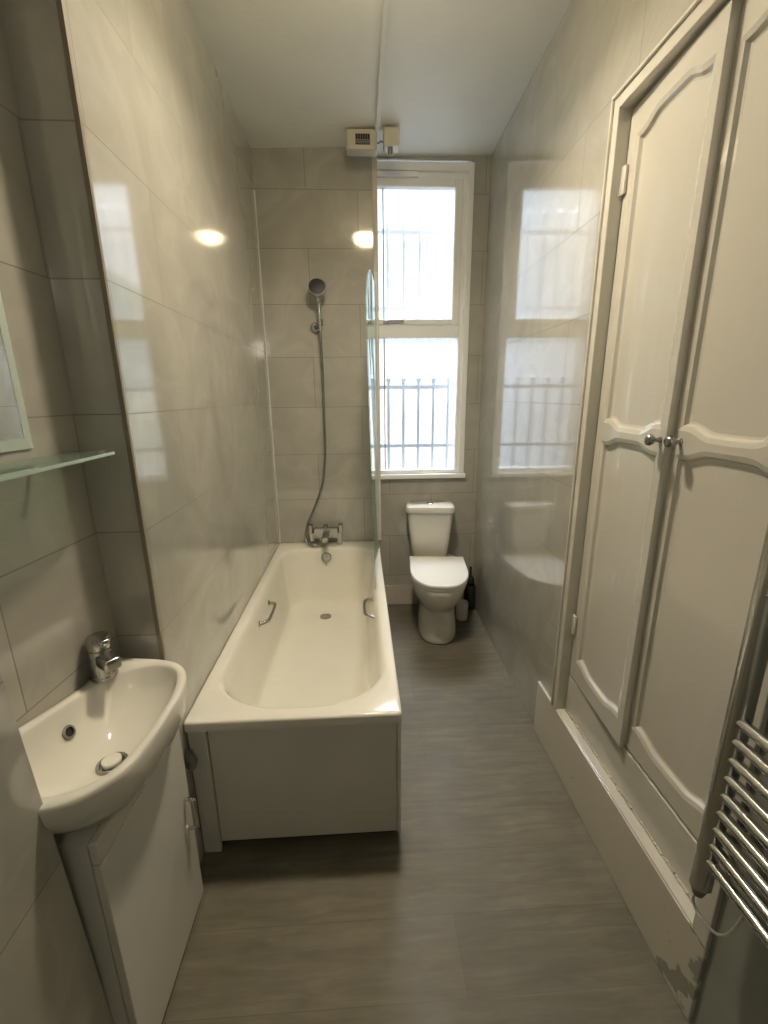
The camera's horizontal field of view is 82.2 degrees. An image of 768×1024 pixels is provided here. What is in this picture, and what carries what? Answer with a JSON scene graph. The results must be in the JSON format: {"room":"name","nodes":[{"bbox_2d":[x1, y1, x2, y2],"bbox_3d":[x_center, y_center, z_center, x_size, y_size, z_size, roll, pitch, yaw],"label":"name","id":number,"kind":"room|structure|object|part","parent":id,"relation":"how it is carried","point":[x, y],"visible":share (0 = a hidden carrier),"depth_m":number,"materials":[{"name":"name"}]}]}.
{"room":"bathroom","nodes":[
{"label":"bathroom","id":0,"kind":"room"},
{"bbox_2d":[0,9,119,727],"bbox_3d":[-0.886,-0.144,0.741,0.292,2.985,0.700,-1,15,-3],"label":"wall","id":1,"kind":"structure","parent":0,"point":[54,595],"depth_m":0.97,"materials":[{"name":"tile"}]},
{"bbox_2d":[0,293,32,452],"bbox_3d":[-0.767,-0.386,0.670,0.005,0.623,0.420,0,15,2],"label":"wall mirror","id":2,"kind":"object","parent":1,"relation":"attached to","point":[11,428],"visible":1,"depth_m":0.89,"materials":[{"name":"silver metal"}]},
{"bbox_3d":[-0.767,-0.385,0.671,0.004,0.575,0.377,0,15,2],"label":"glass","id":3,"kind":"part","parent":2,"relation":"part of","materials":[{"name":"white mirror"}]},
{"bbox_2d":[0,450,114,481],"bbox_3d":[-0.709,-0.085,0.864,0.145,0.018,0.469,-1,15,-3],"label":"glass shelf","id":4,"kind":"object","parent":1,"relation":"attached to","point":[15,469],"visible":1,"depth_m":0.89,"materials":[{"name":"green"}]},
{"bbox_2d":[0,0,279,1023],"bbox_3d":[-0.839,-0.183,0.888,0.423,2.985,4.700,-1,15,-3],"label":"wall","id":5,"kind":"structure","parent":0,"point":[169,151],"depth_m":1.22,"materials":[{"name":"tile"}]},
{"bbox_2d":[56,0,165,659],"bbox_3d":[-0.642,-0.181,1.107,0.012,2.865,0.012,-1,15,-3],"label":"trim","id":6,"kind":"structure","parent":5,"relation":"attached to","point":[61,10],"depth_m":1.02,"materials":[{"name":"silver"}]},
{"bbox_2d":[185,749,196,770],"bbox_3d":[-0.617,0.796,1.416,0.031,0.066,0.034,-1,15,-3],"label":"pipe","id":7,"kind":"object","parent":5,"relation":"attached to","point":[190,757],"visible":1,"depth_m":1.41,"materials":[{"name":"grey plastic"}]},
{"bbox_2d":[253,190,280,542],"bbox_3d":[-0.734,-0.816,2.796,0.010,2.128,0.010,-1,15,-3],"label":"trim","id":8,"kind":"structure","parent":5,"relation":"attached to","point":[253,190],"depth_m":2.75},
{"bbox_2d":[251,147,380,554],"bbox_3d":[-0.455,-0.749,3.014,0.830,2.985,0.349,-1,15,-3],"label":"wall","id":9,"kind":"structure","parent":0,"point":[314,207],"depth_m":2.73,"materials":[{"name":"tile"}]},
{"bbox_2d":[311,319,322,333],"bbox_3d":[-0.405,-1.140,2.707,0.056,0.073,0.103,-14,20,-42],"label":"bracket","id":10,"kind":"object","parent":9,"relation":"attached to","point":[314,327],"visible":0.96,"depth_m":2.71,"materials":[{"name":"silver metal"}]},
{"bbox_3d":[-0.423,-1.138,2.724,0.062,0.062,0.019,-1,15,-3],"label":"wall plate","id":11,"kind":"part","parent":10,"relation":"part of","materials":[{"name":"silver metal"}]},
{"bbox_2d":[372,156,380,527],"bbox_3d":[-0.044,-0.923,2.815,0.030,2.313,0.016,-1,15,-3],"label":"trim","id":12,"kind":"structure","parent":9,"relation":"attached to","point":[374,159],"depth_m":2.62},
{"bbox_2d":[385,584,463,604],"bbox_3d":[0.325,0.620,3.345,0.695,0.155,0.016,-1,15,-3],"label":"baseboard","id":13,"kind":"structure","parent":9,"relation":"attached to","point":[395,594],"depth_m":3.33,"materials":[{"name":"grey tile"}]},
{"bbox_2d":[186,0,570,156],"bbox_3d":[0.009,-1.620,0.558,2.150,0.185,4.700,-1,15,-3],"label":"ceiling","id":14,"kind":"structure","parent":0,"point":[292,73],"depth_m":1.88,"materials":[{"name":"paint"}]},
{"bbox_2d":[346,129,376,156],"bbox_3d":[-0.120,-1.981,2.357,0.166,0.098,0.086,-1,15,-3],"label":"fan","id":15,"kind":"object","parent":14,"relation":"attached to","point":[359,142],"visible":0.99,"depth_m":2.33,"materials":[{"name":"white plastic"}]},
{"bbox_2d":[355,133,369,143],"bbox_3d":[-0.113,-1.967,2.319,0.078,0.044,0.004,-1,15,-3],"label":"grille","id":16,"kind":"object","parent":15,"relation":"attached to","point":[360,138],"depth_m":2.32,"materials":[{"name":"grey plastic"}]},
{"bbox_2d":[375,0,387,131],"bbox_3d":[-0.006,-1.867,1.772,0.016,0.020,1.132,-1,15,-3],"label":"cable trunking","id":17,"kind":"object","parent":14,"relation":"attached to","point":[385,2],"visible":1,"depth_m":1.82,"materials":[{"name":"paint"}]},
{"bbox_2d":[377,126,398,155],"bbox_3d":[0.022,-1.969,2.354,0.116,0.119,0.085,-1,15,-3],"label":"switch","id":18,"kind":"object","parent":14,"relation":"attached to","point":[390,141],"visible":1,"depth_m":2.31,"materials":[{"name":"white plastic"}]},
{"bbox_2d":[162,604,690,1023],"bbox_3d":[0.038,1.288,1.325,2.150,0.100,4.700,-1,15,-3],"label":"floor","id":19,"kind":"structure","parent":0,"point":[493,901],"depth_m":1.38,"materials":[{"name":"grey wood"}]},
{"bbox_2d":[54,728,203,1023],"bbox_3d":[-0.650,0.936,1.124,0.207,0.697,0.404,0,15,2],"label":"vanity cabinet","id":20,"kind":"object","parent":19,"relation":"on","point":[134,877],"visible":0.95,"depth_m":1.02,"materials":[{"name":"white wood"}]},
{"bbox_2d":[18,658,187,835],"bbox_3d":[-0.633,0.506,1.006,0.290,0.191,0.484,-1,15,-3],"label":"basin","id":21,"kind":"object","parent":20,"relation":"in","point":[93,752],"visible":0.92,"depth_m":1.00,"materials":[{"name":"white ceramic"}]},
{"bbox_2d":[84,631,121,682],"bbox_3d":[-0.707,0.369,1.113,0.101,0.116,0.062,10,18,34],"label":"tap","id":22,"kind":"object","parent":21,"relation":"on","point":[104,664],"visible":1,"depth_m":1.10,"materials":[{"name":"silver metal"}]},
{"bbox_3d":[-0.717,0.328,1.108,0.073,0.034,0.056,10,18,34],"label":"lever","id":23,"kind":"part","parent":22,"relation":"part of","materials":[{"name":"silver metal"}]},
{"bbox_3d":[-0.692,0.377,1.104,0.065,0.040,0.040,10,18,34],"label":"spout","id":24,"kind":"part","parent":22,"relation":"part of","materials":[{"name":"silver metal"}]},
{"bbox_3d":[-0.559,0.879,1.282,0.034,0.115,0.011,-1,15,-3],"label":"bar handle","id":25,"kind":"part","parent":20,"relation":"part of","materials":[{"name":"silver metal"}]},
{"bbox_2d":[184,541,401,851],"bbox_3d":[-0.331,0.695,2.311,0.690,0.550,1.756,-1,15,-3],"label":"bathtub","id":26,"kind":"object","parent":19,"relation":"on","point":[299,709],"visible":0.97,"depth_m":1.54,"materials":[{"name":"ceramic"}]},
{"bbox_3d":[-0.591,0.518,2.257,0.061,0.034,0.264,-1,15,-3],"label":"grip handle","id":27,"kind":"part","parent":26,"relation":"part of","materials":[{"name":"silver metal"}]},
{"bbox_2d":[184,541,401,732],"bbox_3d":[-0.332,0.614,2.289,0.690,0.382,1.756,-1,15,-3],"label":"tub","id":28,"kind":"object","parent":26,"relation":"in","point":[310,650],"depth_m":2.18,"materials":[{"name":"ceramic"}]},
{"bbox_3d":[-0.262,0.907,1.498,0.613,0.481,0.016,-1,15,-3],"label":"panel","id":29,"kind":"part","parent":26,"relation":"part of","materials":[{"name":"white plastic"}]},
{"bbox_2d":[304,278,325,546],"bbox_3d":[-0.444,-0.580,2.805,0.208,1.654,0.114,-5,15,-16],"label":"shower","id":30,"kind":"object","parent":26,"relation":"on","point":[316,286],"visible":0.98,"depth_m":2.74,"materials":[{"name":"silver metal"}]},
{"bbox_3d":[-0.394,-1.325,2.585,0.096,0.092,0.034,-1,15,-3],"label":"spray plate","id":31,"kind":"part","parent":30,"relation":"part of","materials":[{"name":"black"}]},
{"bbox_3d":[-0.392,-1.194,2.655,0.032,0.188,0.039,-1,15,-3],"label":"handle","id":32,"kind":"part","parent":30,"relation":"part of","materials":[{"name":"silver metal"}]},
{"bbox_2d":[308,523,342,544],"bbox_3d":[-0.393,0.162,2.960,0.232,0.150,0.137,-1,15,-3],"label":"mixer tap","id":33,"kind":"object","parent":26,"relation":"on","point":[324,533],"visible":0.99,"depth_m":2.98,"materials":[{"name":"silver metal"}]},
{"bbox_3d":[-0.496,0.114,2.976,0.030,0.062,0.050,-1,15,-3],"label":"handle","id":34,"kind":"part","parent":33,"relation":"part of","materials":[{"name":"silver metal"}]},
{"bbox_3d":[-0.392,0.175,2.946,0.044,0.040,0.103,-1,15,-3],"label":"spout","id":35,"kind":"part","parent":33,"relation":"part of","materials":[{"name":"silver metal"}]},
{"bbox_3d":[-0.294,0.109,2.987,0.030,0.062,0.050,-1,15,-3],"label":"handle","id":36,"kind":"part","parent":33,"relation":"part of","materials":[{"name":"silver metal"}]},
{"bbox_3d":[-0.079,0.503,2.298,0.061,0.034,0.244,-1,15,-3],"label":"grip handle","id":37,"kind":"part","parent":26,"relation":"part of","materials":[{"name":"silver metal"}]},
{"bbox_2d":[366,269,380,583],"bbox_3d":[-0.054,-0.523,2.484,0.028,1.700,0.833,0,15,1],"label":"screen","id":38,"kind":"object","parent":26,"relation":"on","point":[371,284],"visible":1,"depth_m":2.40,"materials":[{"name":"clear glass"}]},
{"bbox_2d":[406,501,468,644],"bbox_3d":[0.342,0.395,2.910,0.394,0.811,0.712,0,15,2],"label":"toilet","id":39,"kind":"object","parent":19,"relation":"on","point":[439,578],"visible":1,"depth_m":2.86,"materials":[{"name":"ceramic"}]},
{"bbox_3d":[0.320,-0.033,3.071,0.336,0.051,0.184,0,15,2],"label":"cistern lid","id":40,"kind":"part","parent":39,"relation":"part of","materials":[{"name":"ceramic"}]},
{"bbox_3d":[0.351,0.396,2.809,0.362,0.018,0.507,0,15,2],"label":"seat","id":41,"kind":"part","parent":39,"relation":"part of","materials":[{"name":"plastic"}]},
{"bbox_3d":[0.350,0.377,2.796,0.368,0.022,0.500,0,15,2],"label":"lid","id":42,"kind":"part","parent":39,"relation":"part of","materials":[{"name":"plastic"}]},
{"bbox_2d":[456,599,468,620],"bbox_3d":[0.550,0.693,3.114,0.088,0.128,0.088,-1,15,-3],"label":"pot","id":43,"kind":"object","parent":19,"relation":"on","point":[462,605],"visible":0.92,"depth_m":3.08,"materials":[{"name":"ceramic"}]},
{"bbox_2d":[464,566,475,609],"bbox_3d":[0.635,0.553,3.252,0.088,0.325,0.088,-1,15,-3],"label":"toilet brush","id":44,"kind":"object","parent":19,"relation":"on","point":[469,592],"visible":0.86,"depth_m":3.23,"materials":[{"name":"black plastic"}]},
{"bbox_2d":[377,155,490,584],"bbox_3d":[0.369,-0.779,3.057,0.819,3.005,0.140,-1,15,-3],"label":"wall","id":45,"kind":"structure","parent":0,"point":[396,552],"depth_m":3.13,"materials":[{"name":"grey tile"}]},
{"bbox_2d":[377,161,474,478],"bbox_3d":[0.220,-1.170,2.894,0.685,1.912,0.100,-1,15,-3],"label":"window","id":46,"kind":"structure","parent":45,"relation":"in","point":[425,209],"depth_m":2.87,"materials":[{"name":"white plastic"}]},
{"bbox_3d":[0.062,-1.226,2.839,0.134,0.020,0.023,-1,15,-3],"label":"handle","id":47,"kind":"part","parent":46,"relation":"part of","materials":[{"name":"silver metal"}]},
{"bbox_2d":[377,170,417,177],"bbox_3d":[0.073,-2.025,2.638,0.265,0.029,0.021,-1,15,-3],"label":"vent","id":48,"kind":"object","parent":46,"relation":"attached to","point":[380,173],"depth_m":2.63,"materials":[{"name":"white plastic"}]},
{"bbox_3d":[0.173,-1.617,2.791,0.533,0.747,0.001,-1,15,-3],"label":"pane","id":49,"kind":"part","parent":46,"relation":"part of","materials":[{"name":"clear glass"}]},
{"bbox_3d":[0.213,-0.729,3.033,0.569,0.879,0.001,-1,15,-3],"label":"pane","id":50,"kind":"part","parent":46,"relation":"part of","materials":[{"name":"clear glass"}]},
{"bbox_3d":[0.180,-1.620,2.779,0.614,0.823,0.048,-1,15,-3],"label":"sash","id":51,"kind":"part","parent":46,"relation":"part of","materials":[{"name":"white plastic"}]},
{"bbox_3d":[0.255,-0.260,3.131,0.635,0.030,0.090,-1,15,-3],"label":"sill","id":52,"kind":"part","parent":46,"relation":"part of","materials":[{"name":"white plastic"}]},
{"bbox_2d":[472,0,767,1023],"bbox_3d":[0.837,-0.201,0.854,0.173,3.005,4.460,-1,15,-3],"label":"wall","id":53,"kind":"structure","parent":0,"point":[548,161],"depth_m":1.87,"materials":[{"name":"tile"}]},
{"bbox_2d":[534,0,767,1021],"bbox_3d":[0.777,-0.003,1.291,0.149,2.391,1.020,-1,15,-3],"label":"tall cabinet","id":54,"kind":"object","parent":53,"relation":"in","point":[668,516],"visible":0.96,"depth_m":1.18,"materials":[{"name":"white paint"}]},
{"bbox_3d":[0.725,-0.194,1.185,0.043,0.031,0.031,-1,15,-3],"label":"knob","id":55,"kind":"part","parent":54,"relation":"part of","materials":[{"name":"grey metal"}]},
{"bbox_3d":[0.758,-0.218,1.357,0.028,1.901,0.387,-1,15,0],"label":"door","id":56,"kind":"part","parent":54,"relation":"part of","materials":[{"name":"grey paint"}]},
{"bbox_3d":[0.748,-0.182,1.139,0.043,0.031,0.031,-1,15,-3],"label":"knob","id":57,"kind":"part","parent":54,"relation":"part of","materials":[{"name":"grey metal"}]},
{"bbox_3d":[0.788,-0.123,0.998,0.024,1.901,0.407,-1,15,-3],"label":"door","id":58,"kind":"part","parent":54,"relation":"part of","materials":[{"name":"grey paint"}]},
{"bbox_2d":[689,524,767,948],"bbox_3d":[0.730,0.473,0.622,0.094,1.018,0.534,-1,15,-3],"label":"towel radiator","id":59,"kind":"object","parent":53,"relation":"attached to","point":[738,726],"visible":1,"depth_m":0.84,"materials":[{"name":"white metal"}]}
]}

